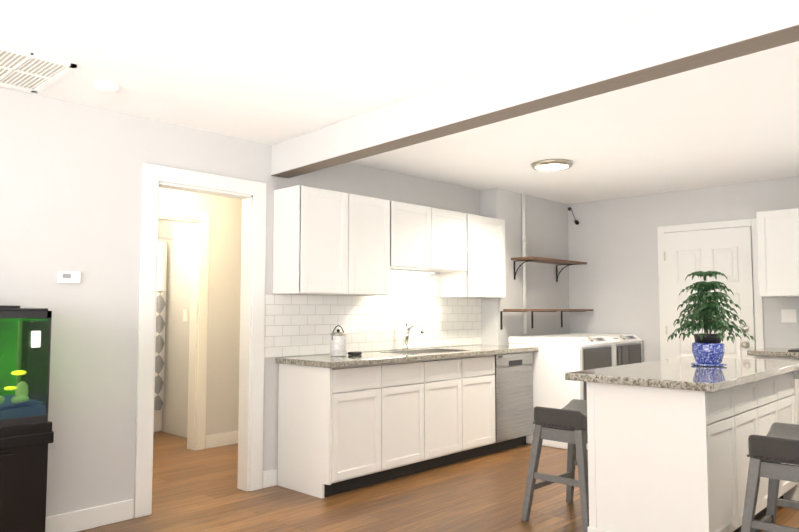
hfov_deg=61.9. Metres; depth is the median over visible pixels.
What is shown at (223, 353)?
wall
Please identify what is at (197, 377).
trim
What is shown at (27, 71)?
ceiling vent
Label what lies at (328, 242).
upper cabinet
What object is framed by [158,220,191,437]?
wall
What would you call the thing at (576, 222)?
security camera
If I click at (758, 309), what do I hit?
door frame
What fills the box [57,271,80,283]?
thermostat
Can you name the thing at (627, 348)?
dryer
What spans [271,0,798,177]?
ceiling beam
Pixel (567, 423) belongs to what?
stool
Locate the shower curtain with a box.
[154,237,172,409]
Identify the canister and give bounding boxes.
[330,325,346,355]
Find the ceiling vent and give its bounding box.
[0,45,76,92]
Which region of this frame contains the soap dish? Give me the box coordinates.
[348,351,361,354]
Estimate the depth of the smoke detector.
3.53 m
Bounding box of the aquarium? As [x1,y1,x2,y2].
[0,306,53,531]
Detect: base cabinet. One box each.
[276,314,538,498]
[747,347,798,423]
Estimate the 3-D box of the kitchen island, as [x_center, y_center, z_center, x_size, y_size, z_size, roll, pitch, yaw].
[1.852,1.086,4.005,0.690,0.868,1.708,-4,-5,43]
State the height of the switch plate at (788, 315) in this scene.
0.120 m
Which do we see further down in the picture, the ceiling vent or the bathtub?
the bathtub
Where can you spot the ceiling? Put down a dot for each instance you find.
(270, 72)
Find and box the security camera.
[568,207,578,224]
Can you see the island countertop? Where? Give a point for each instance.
(679, 373)
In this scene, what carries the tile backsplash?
attached to the wall at (70, 186)
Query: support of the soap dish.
on the base cabinet at (347, 422)
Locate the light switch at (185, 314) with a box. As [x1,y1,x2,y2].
[183,309,187,320]
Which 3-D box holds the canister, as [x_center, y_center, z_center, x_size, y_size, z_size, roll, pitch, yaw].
[-0.458,0.557,4.984,0.126,0.229,0.128,-4,-5,43]
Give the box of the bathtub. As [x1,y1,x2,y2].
[154,409,161,432]
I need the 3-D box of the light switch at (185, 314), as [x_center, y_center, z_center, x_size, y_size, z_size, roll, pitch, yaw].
[-2.147,0.494,6.670,0.080,0.120,0.007,-4,-5,43]
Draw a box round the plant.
[667,271,755,366]
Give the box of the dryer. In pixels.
[550,333,642,365]
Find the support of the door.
in the wall at (614, 280)
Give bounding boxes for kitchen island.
[587,368,798,531]
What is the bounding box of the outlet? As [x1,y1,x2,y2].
[434,318,438,330]
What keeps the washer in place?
on the floor
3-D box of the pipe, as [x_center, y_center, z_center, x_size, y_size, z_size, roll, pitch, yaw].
[1.284,-0.029,6.861,0.046,1.449,0.046,-4,-5,43]
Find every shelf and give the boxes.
[500,309,592,329]
[511,256,586,281]
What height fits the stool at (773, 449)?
0.680 m
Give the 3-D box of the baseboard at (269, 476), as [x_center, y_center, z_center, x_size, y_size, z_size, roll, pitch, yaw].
[-0.557,1.550,5.321,0.016,0.115,1.475,-4,-5,43]
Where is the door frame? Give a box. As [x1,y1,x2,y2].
[657,218,763,359]
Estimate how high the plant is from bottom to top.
0.585 m
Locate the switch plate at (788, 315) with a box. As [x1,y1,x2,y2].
[781,309,796,322]
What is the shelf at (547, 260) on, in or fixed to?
attached to the wall at (546, 228)
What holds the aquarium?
on the floor
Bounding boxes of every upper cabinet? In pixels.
[273,185,505,297]
[756,208,798,296]
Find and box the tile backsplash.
[264,272,481,357]
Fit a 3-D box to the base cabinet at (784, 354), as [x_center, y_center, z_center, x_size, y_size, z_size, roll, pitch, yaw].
[3.473,1.163,5.571,0.835,0.921,0.637,-4,-5,43]
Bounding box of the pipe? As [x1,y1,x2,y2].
[521,193,526,333]
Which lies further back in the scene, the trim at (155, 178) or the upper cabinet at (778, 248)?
the upper cabinet at (778, 248)
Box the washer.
[509,335,612,449]
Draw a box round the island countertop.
[565,356,798,391]
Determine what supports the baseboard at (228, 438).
attached to the wall at (223, 353)
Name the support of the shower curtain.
hanging from the wall at (176, 373)
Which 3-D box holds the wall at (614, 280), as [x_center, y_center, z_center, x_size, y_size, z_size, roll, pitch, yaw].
[3.632,0.420,6.009,5.220,2.460,0.140,-4,-5,43]
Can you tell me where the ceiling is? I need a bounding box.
[0,0,798,203]
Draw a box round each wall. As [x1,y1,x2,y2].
[0,87,480,516]
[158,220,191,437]
[159,188,241,448]
[480,188,569,344]
[568,176,798,361]
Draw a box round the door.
[664,226,755,358]
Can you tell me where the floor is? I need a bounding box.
[78,431,798,531]
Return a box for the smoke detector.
[93,81,119,93]
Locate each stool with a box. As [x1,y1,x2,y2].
[521,399,588,531]
[741,422,798,531]
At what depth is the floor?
4.37 m
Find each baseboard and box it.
[45,499,133,531]
[205,431,237,448]
[263,469,276,483]
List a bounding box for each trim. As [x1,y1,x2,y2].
[134,163,265,517]
[159,206,209,449]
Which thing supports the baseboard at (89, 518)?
attached to the wall at (70, 186)
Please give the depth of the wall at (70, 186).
3.92 m
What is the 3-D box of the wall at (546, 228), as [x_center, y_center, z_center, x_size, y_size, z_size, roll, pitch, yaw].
[1.324,0.494,7.134,0.320,2.460,1.400,-4,-5,43]
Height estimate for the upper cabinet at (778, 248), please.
0.760 m
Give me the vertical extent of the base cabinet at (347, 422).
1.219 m
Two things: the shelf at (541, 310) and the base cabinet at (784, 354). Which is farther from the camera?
the shelf at (541, 310)
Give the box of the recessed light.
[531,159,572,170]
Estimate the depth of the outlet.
6.13 m

